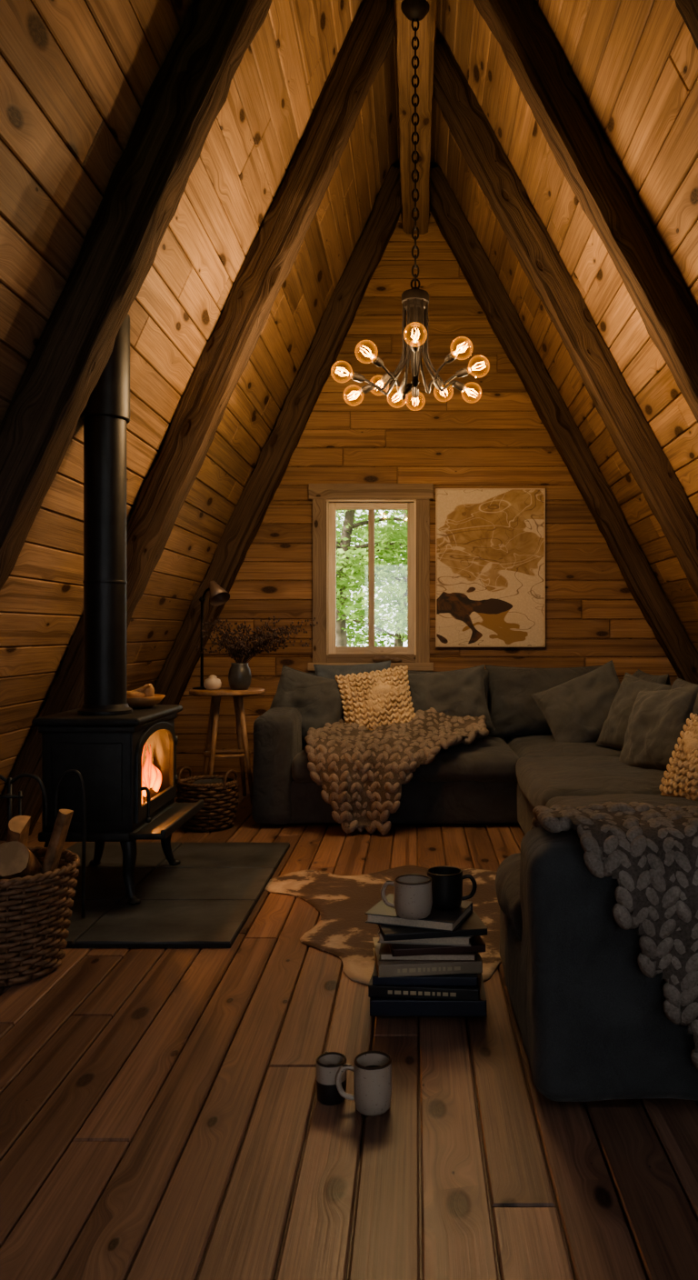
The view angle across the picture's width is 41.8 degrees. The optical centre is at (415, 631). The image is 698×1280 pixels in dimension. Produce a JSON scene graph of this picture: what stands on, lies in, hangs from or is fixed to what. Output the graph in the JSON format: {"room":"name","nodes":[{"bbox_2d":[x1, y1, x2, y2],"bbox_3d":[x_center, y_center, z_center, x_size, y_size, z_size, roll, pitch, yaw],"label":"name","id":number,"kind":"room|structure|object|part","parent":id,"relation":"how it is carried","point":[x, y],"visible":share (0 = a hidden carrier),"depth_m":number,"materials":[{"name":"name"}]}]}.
{"room":"cabin living room","nodes":[
{"label":"cabin living room","id":0,"kind":"room"},
{"bbox_2d":[0,0,399,799],"bbox_3d":[-1.238,-1.417,2.500,2.471,5.205,9.800,0,0,0],"label":"sloped ceiling","id":1,"kind":"structure","parent":0,"point":[76,76],"depth_m":4.20,"materials":[{"name":"brown wood"}]},
{"bbox_2d":[0,0,272,589],"bbox_3d":[-1.144,-1.200,3.271,2.292,4.686,0.195,0,0,0],"label":"rafter","id":2,"kind":"object","parent":1,"relation":"attached to","point":[145,190],"visible":1,"depth_m":3.19,"materials":[{"name":"brown wood"}]},
{"bbox_2d":[0,0,395,840],"bbox_3d":[-1.142,-1.201,4.880,2.288,4.688,0.206,0,0,0],"label":"rafter","id":3,"kind":"object","parent":1,"relation":"attached to","point":[270,258],"visible":0.78,"depth_m":4.80,"materials":[{"name":"brown wood"}]},
{"bbox_2d":[394,0,437,234],"bbox_3d":[-0.001,-3.318,2.350,0.228,0.468,9.500,0,0,0],"label":"ridge beam","id":4,"kind":"structure","parent":1,"relation":"attached to","point":[405,33],"depth_m":5.42,"materials":[{"name":"brown wood"}]},
{"bbox_2d":[335,0,485,405],"bbox_3d":[-0.025,-2.122,4.480,0.774,1.965,0.905,0,0,0],"label":"chandelier","id":5,"kind":"object","parent":4,"relation":"hanging from","point":[415,300],"visible":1,"depth_m":4.48,"materials":[{"name":"brown metal"}]},
{"bbox_3d":[0.000,-2.373,4.500,0.030,1.338,0.030,0,0,45],"label":"chain","id":6,"kind":"part","parent":5,"relation":"part of","materials":[{"name":"brown metal"}]},
{"bbox_2d":[0,772,697,1279],"bbox_3d":[0.170,1.160,2.400,5.250,0.120,9.800,0,0,0],"label":"floor","id":7,"kind":"structure","parent":0,"point":[163,1117],"depth_m":2.01,"materials":[{"name":"brown wood"}]},
{"bbox_2d":[0,809,79,987],"bbox_3d":[-1.335,0.843,2.960,0.455,0.506,0.455,0,0,-33],"label":"basket","id":8,"kind":"object","parent":7,"relation":"on","point":[32,944],"visible":1,"depth_m":2.85,"materials":[{"name":"wicker"}]},
{"bbox_2d":[58,841,289,948],"bbox_3d":[-1.190,1.088,3.910,1.096,0.024,1.496,0,0,0],"label":"slate hearth","id":9,"kind":"object","parent":7,"relation":"on","point":[205,900],"visible":0.77,"depth_m":3.74,"materials":[{"name":"grey stone"}]},
{"bbox_2d":[0,769,86,917],"bbox_3d":[-1.455,0.796,3.393,0.381,0.558,0.220,0,0,-37],"label":"fireplace tool set","id":10,"kind":"object","parent":9,"relation":"on","point":[9,781],"visible":0.59,"depth_m":3.41,"materials":[{"name":"metal"}]},
{"bbox_2d":[31,314,203,904],"bbox_3d":[-1.248,-0.159,3.910,0.526,2.483,0.680,0,0,0],"label":"wood stove","id":11,"kind":"object","parent":9,"relation":"on","point":[125,756],"visible":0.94,"depth_m":3.72,"materials":[{"name":"metal"}]},
{"bbox_2d":[126,683,165,708],"bbox_3d":[-1.240,0.285,4.080,0.230,0.106,0.230,0,0,0],"label":"wooden bowl","id":12,"kind":"object","parent":11,"relation":"on","point":[135,698],"visible":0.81,"depth_m":4.04,"materials":[{"name":"brown wood"}]},
{"bbox_3d":[-1.125,0.595,3.910,0.010,0.414,0.624,0,0,0],"label":"plate","id":13,"kind":"part","parent":11,"relation":"part of","materials":[{"name":"glass"}]},
{"bbox_3d":[-1.114,0.577,3.915,0.018,0.374,0.578,0,0,0],"label":"door frame","id":14,"kind":"part","parent":11,"relation":"part of","materials":[{"name":"metal"}]},
{"bbox_3d":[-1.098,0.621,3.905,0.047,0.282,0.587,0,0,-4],"label":"door handle","id":15,"kind":"part","parent":11,"relation":"part of","materials":[{"name":"metal"}]},
{"bbox_2d":[176,766,239,831],"bbox_3d":[-1.170,0.931,5.120,0.344,0.329,0.344,0,0,-27],"label":"wicker basket","id":16,"kind":"object","parent":7,"relation":"on","point":[219,794],"visible":0.85,"depth_m":5.00,"materials":[{"name":"wicker"}]},
{"bbox_2d":[190,776,227,794],"bbox_3d":[-1.164,0.894,5.124,0.208,0.137,0.210,0,0,0],"label":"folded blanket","id":17,"kind":"object","parent":16,"relation":"on","point":[197,780],"depth_m":5.06,"materials":[{"name":"fabric"}]},
{"bbox_2d":[189,687,265,804],"bbox_3d":[-1.220,0.737,5.900,0.484,0.730,0.484,0,0,0],"label":"side table","id":18,"kind":"object","parent":7,"relation":"on","point":[215,708],"visible":0.88,"depth_m":5.82,"materials":[{"name":"brown wood"}]},
{"bbox_2d":[192,580,229,689],"bbox_3d":[-1.319,0.021,5.844,0.293,0.700,0.135,0,0,36],"label":"desk lamp","id":19,"kind":"object","parent":18,"relation":"on","point":[218,595],"visible":0.98,"depth_m":5.85,"materials":[{"name":"brown metal"}]},
{"bbox_3d":[-1.256,-0.247,5.798,0.146,0.165,0.141,0,0,0],"label":"lamp shade","id":20,"kind":"part","parent":19,"relation":"part of","materials":[{"name":"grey metal"}]},
{"bbox_2d":[203,674,221,689],"bbox_3d":[-1.300,0.324,5.830,0.112,0.095,0.112,0,0,0],"label":"ceramic pot","id":21,"kind":"object","parent":18,"relation":"on","point":[212,683],"visible":1,"depth_m":5.79,"materials":[{"name":"beige ceramic"}]},
{"bbox_2d":[195,615,318,689],"bbox_3d":[-1.021,0.132,5.835,0.792,0.479,0.374,0,0,-5],"label":"vase","id":22,"kind":"object","parent":18,"relation":"on","point":[239,675],"visible":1,"depth_m":5.81,"materials":[{"name":"ceramic"}]},
{"bbox_2d":[316,1050,346,1105],"bbox_3d":[-0.198,1.052,2.159,0.072,0.096,0.111,0,0,0],"label":"coffee mug","id":23,"kind":"object","parent":7,"relation":"on","point":[328,1064],"visible":0.96,"depth_m":2.11,"materials":[{"name":"ceramic"}]},
{"bbox_2d":[335,1050,391,1116],"bbox_3d":[-0.113,1.043,2.107,0.121,0.114,0.088,0,0,24],"label":"coffee mug","id":24,"kind":"object","parent":7,"relation":"on","point":[372,1070],"visible":1,"depth_m":2.07,"materials":[{"name":"white ceramic"}]},
{"bbox_3d":[-0.161,1.039,2.096,0.046,0.085,0.013,0,0,-4],"label":"handle","id":25,"kind":"part","parent":24,"relation":"part of","materials":[{"name":"white ceramic"}]},
{"bbox_2d":[264,865,500,985],"bbox_3d":[-0.068,1.095,3.531,1.198,0.008,1.468,0,0,0],"label":"cowhide rug","id":26,"kind":"object","parent":7,"relation":"on","point":[343,902],"visible":0.37,"depth_m":3.63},
{"bbox_2d":[365,893,487,1016],"bbox_3d":[0.030,0.956,2.713,0.355,0.264,0.303,0,0,0],"label":"book stack","id":27,"kind":"object","parent":7,"relation":"on","point":[431,965],"visible":0.98,"depth_m":2.59,"materials":[{"name":"black paper"}]},
{"bbox_2d":[380,873,432,919],"bbox_3d":[-0.016,0.769,2.648,0.140,0.106,0.114,0,0,41],"label":"coffee mug","id":28,"kind":"object","parent":27,"relation":"on","point":[413,899],"visible":1,"depth_m":2.60,"materials":[{"name":"white ceramic"}]},
{"bbox_3d":[-0.078,0.765,2.651,0.046,0.081,0.013,0,0,9],"label":"handle","id":29,"kind":"part","parent":28,"relation":"part of","materials":[{"name":"white ceramic"}]},
{"bbox_2d":[426,865,477,909],"bbox_3d":[0.101,0.769,2.736,0.137,0.106,0.108,0,0,-26],"label":"coffee mug","id":30,"kind":"object","parent":27,"relation":"on","point":[446,881],"visible":0.94,"depth_m":2.69,"materials":[{"name":"black ceramic"}]},
{"bbox_3d":[0.161,0.765,2.723,0.046,0.081,0.013,0,0,6],"label":"handle","id":31,"kind":"part","parent":30,"relation":"part of","materials":[{"name":"black ceramic"}]},
{"bbox_2d":[251,664,697,1101],"bbox_3d":[0.415,0.656,4.179,2.678,0.878,4.261,0,0,0],"label":"sectional sofa","id":32,"kind":"object","parent":7,"relation":"on","point":[593,1025],"visible":0.46,"depth_m":2.26,"materials":[{"name":"grey fabric"}]},
{"bbox_3d":[-0.800,0.769,5.686,0.245,0.634,1.248,0,0,0],"label":"arm","id":33,"kind":"part","parent":32,"relation":"part of","materials":[{"name":"grey fabric"}]},
{"bbox_2d":[270,664,343,742],"bbox_3d":[-0.666,0.470,5.596,0.583,0.522,0.259,0,0,20],"label":"throw pillow","id":34,"kind":"object","parent":32,"relation":"on","point":[317,700],"visible":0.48,"depth_m":5.53,"materials":[{"name":"fabric"}]},
{"bbox_2d":[313,660,390,718],"bbox_3d":[-0.400,0.390,5.857,0.526,0.406,0.212,0,0,0],"label":"throw pillow","id":35,"kind":"object","parent":32,"relation":"on","point":[325,671],"visible":0.25,"depth_m":5.87,"materials":[{"name":"grey fabric"}]},
{"bbox_2d":[334,665,415,730],"bbox_3d":[-0.235,0.439,5.560,0.508,0.464,0.250,0,0,-8],"label":"knit pillow","id":36,"kind":"object","parent":32,"relation":"on","point":[372,700],"visible":0.77,"depth_m":5.49,"materials":[{"name":"beige fabric"}]},
{"bbox_2d":[304,709,488,834],"bbox_3d":[-0.100,0.784,5.251,1.076,0.618,0.785,0,0,0],"label":"knit throw","id":37,"kind":"object","parent":32,"relation":"on","point":[361,772],"visible":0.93,"depth_m":4.96,"materials":[{"name":"beige fabric"}]},
{"bbox_2d":[408,664,495,730],"bbox_3d":[0.200,0.440,5.722,0.567,0.461,0.247,0,0,-11],"label":"throw pillow","id":38,"kind":"object","parent":32,"relation":"on","point":[462,692],"visible":0.55,"depth_m":5.66,"materials":[{"name":"fabric"}]},
{"bbox_3d":[0.421,0.705,4.301,2.666,0.701,4.009,0,0,0],"label":"backrest","id":39,"kind":"part","parent":32,"relation":"part of","materials":[{"name":"grey fabric"}]},
{"bbox_2d":[485,664,601,738],"bbox_3d":[0.860,0.455,5.930,0.804,0.476,0.282,0,0,0],"label":"cushion","id":40,"kind":"object","parent":32,"relation":"on","point":[514,712],"depth_m":5.86,"materials":[{"name":"grey fabric"}]},
{"bbox_2d":[530,660,620,743],"bbox_3d":[1.040,0.470,5.522,0.646,0.591,0.292,0,0,0],"label":"throw pillow","id":41,"kind":"object","parent":32,"relation":"on","point":[575,710],"visible":0.7,"depth_m":5.46,"materials":[{"name":"fabric"}]},
{"bbox_3d":[1.005,0.786,2.214,1.493,0.618,0.330,0,0,0],"label":"arm","id":42,"kind":"part","parent":32,"relation":"part of","materials":[{"name":"grey fabric"}]},
{"bbox_2d":[528,800,697,1070],"bbox_3d":[0.830,0.740,2.286,1.101,0.635,0.662,0,0,0],"label":"knit throw","id":43,"kind":"object","parent":32,"relation":"on","point":[651,851],"visible":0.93,"depth_m":2.00,"materials":[{"name":"grey fabric"}]},
{"bbox_2d":[595,672,671,749],"bbox_3d":[1.268,0.480,5.149,0.257,0.480,0.518,0,0,-32],"label":"throw pillow","id":44,"kind":"object","parent":32,"relation":"on","point":[614,730],"visible":0.39,"depth_m":5.18,"materials":[{"name":"fabric"}]},
{"bbox_2d":[632,669,670,685],"bbox_3d":[1.398,0.470,5.550,0.249,0.456,0.704,0,0,0],"label":"cushion","id":45,"kind":"object","parent":32,"relation":"on","point":[665,679],"depth_m":5.31,"materials":[{"name":"grey fabric"}]},
{"bbox_2d":[619,684,697,769],"bbox_3d":[1.222,0.490,4.551,0.263,0.483,0.555,0,0,-18],"label":"throw pillow","id":46,"kind":"object","parent":32,"relation":"on","point":[656,721],"visible":0.71,"depth_m":4.46,"materials":[{"name":"fabric"}]},
{"bbox_2d":[659,712,697,800],"bbox_3d":[1.190,0.532,3.620,0.240,0.385,0.452,0,0,-24],"label":"knit pillow","id":47,"kind":"object","parent":32,"relation":"on","point":[682,778],"visible":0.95,"depth_m":3.66,"materials":[{"name":"beige fabric"}]},
{"bbox_2d":[670,677,697,719],"bbox_3d":[1.402,0.480,4.550,0.267,0.457,0.954,0,0,0],"label":"cushion","id":48,"kind":"object","parent":32,"relation":"on","point":[678,683],"depth_m":4.74,"materials":[{"name":"grey fabric"}]},
{"bbox_2d":[174,161,679,772],"bbox_3d":[0.170,-1.408,7.175,5.004,5.015,0.150,0,0,0],"label":"wall","id":49,"kind":"structure","parent":0,"point":[496,437],"depth_m":7.10,"materials":[{"name":"brown wood"}]},
{"bbox_2d":[154,165,401,704],"bbox_3d":[-1.143,-1.200,6.979,2.286,4.691,0.198,0,0,0],"label":"rafter","id":50,"kind":"object","parent":49,"relation":"attached to","point":[245,523],"visible":0.8,"depth_m":6.90,"materials":[{"name":"brown wood"}]},
{"bbox_2d":[307,653,433,670],"bbox_3d":[-0.345,0.237,7.115,0.970,0.125,0.230,0,0,0],"label":"sill","id":51,"kind":"structure","parent":49,"relation":"attached to","point":[409,660],"depth_m":7.07,"materials":[{"name":"wood"}]},
{"bbox_2d":[308,483,433,662],"bbox_3d":[-0.345,-0.440,7.074,0.970,1.420,0.052,0,0,0],"label":"window frame","id":52,"kind":"structure","parent":49,"relation":"attached to","point":[319,494],"depth_m":7.06,"materials":[{"name":"brown wood"}]},
{"bbox_2d":[326,500,416,655],"bbox_3d":[-0.343,-0.422,7.140,0.695,1.205,0.180,0,0,0],"label":"window","id":53,"kind":"structure","parent":49,"relation":"in","point":[371,649],"depth_m":7.10,"materials":[{"name":"brown wood"}]},
{"bbox_2d":[372,655,401,662],"bbox_3d":[-0.218,0.213,7.045,0.232,0.060,0.085,0,0,0],"label":"sill stone","id":54,"kind":"structure","parent":49,"relation":"attached to","point":[382,658],"depth_m":7.02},
{"bbox_2d":[435,488,545,647],"bbox_3d":[0.583,-0.497,7.074,0.849,1.229,0.048,0,0,0],"label":"abstract painting","id":55,"kind":"object","parent":49,"relation":"attached to","point":[490,543],"visible":1,"depth_m":7.06,"materials":[{"name":"paper"}]},
{"bbox_2d":[430,166,697,684],"bbox_3d":[1.316,-1.200,6.979,2.625,4.696,0.194,0,0,0],"label":"rafter","id":56,"kind":"object","parent":49,"relation":"attached to","point":[480,275],"visible":0.96,"depth_m":6.89,"materials":[{"name":"brown wood"}]},
{"bbox_2d":[430,0,697,651],"bbox_3d":[1.395,-1.421,2.500,2.841,5.208,9.800,0,0,0],"label":"sloped ceiling","id":57,"kind":"structure","parent":0,"point":[634,64],"depth_m":4.96,"materials":[{"name":"brown wood"}]},
{"bbox_2d":[432,40,697,596],"bbox_3d":[1.319,-1.201,5.520,2.616,4.699,0.201,0,0,0],"label":"rafter","id":58,"kind":"object","parent":57,"relation":"attached to","point":[633,436],"visible":0.98,"depth_m":5.44,"materials":[{"name":"brown wood"}]},
{"bbox_2d":[473,0,697,421],"bbox_3d":[1.315,-1.201,4.201,2.617,4.695,0.202,0,0,0],"label":"rafter","id":59,"kind":"object","parent":57,"relation":"attached to","point":[657,289],"visible":1,"depth_m":4.12,"materials":[{"name":"brown wood"}]},
{"bbox_2d":[675,0,697,49],"bbox_3d":[1.313,-1.200,2.750,2.621,4.691,0.196,0,0,0],"label":"rafter","id":60,"kind":"object","parent":57,"relation":"attached to","point":[688,9],"visible":1,"depth_m":2.79,"materials":[{"name":"brown wood"}]},
{"label":"outside","id":61,"kind":"structure","parent":0,"visible":0},
{"bbox_3d":[0.000,1.575,10.000,80.000,0.250,100.000,0,0,0],"label":"ground","id":62,"kind":"structure","parent":61,"visible":0},
{"bbox_2d":[336,510,406,646],"bbox_3d":[-2.420,-1.645,18.673,5.447,6.302,5.000,0,0,33],"label":"tree","id":63,"kind":"object","parent":62,"relation":"on","point":[349,642],"visible":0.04,"depth_m":18.05,"materials":[{"name":"green plant"}]},
{"bbox_2d":[336,510,407,646],"bbox_3d":[-0.945,-1.503,11.999,3.438,6.022,2.851,0,0,-11],"label":"tree","id":64,"kind":"object","parent":62,"relation":"on","point":[345,564],"visible":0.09,"depth_m":11.90,"materials":[{"name":"green plant"}]},
{"bbox_2d":[336,510,407,646],"bbox_3d":[-0.141,-1.024,17.006,4.270,5.064,4.830,0,0,-39],"label":"tree","id":65,"kind":"object","parent":62,"relation":"on","point":[400,636],"visible":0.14,"depth_m":16.14,"materials":[{"name":"green plant"}]},
{"bbox_2d":[363,510,407,552],"bbox_3d":[0.553,-1.847,13.633,3.292,6.704,3.407,0,0,29],"label":"tree","id":66,"kind":"object","parent":62,"relation":"on","point":[397,515],"visible":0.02,"depth_m":13.93,"materials":[{"name":"green plant"}]}
]}

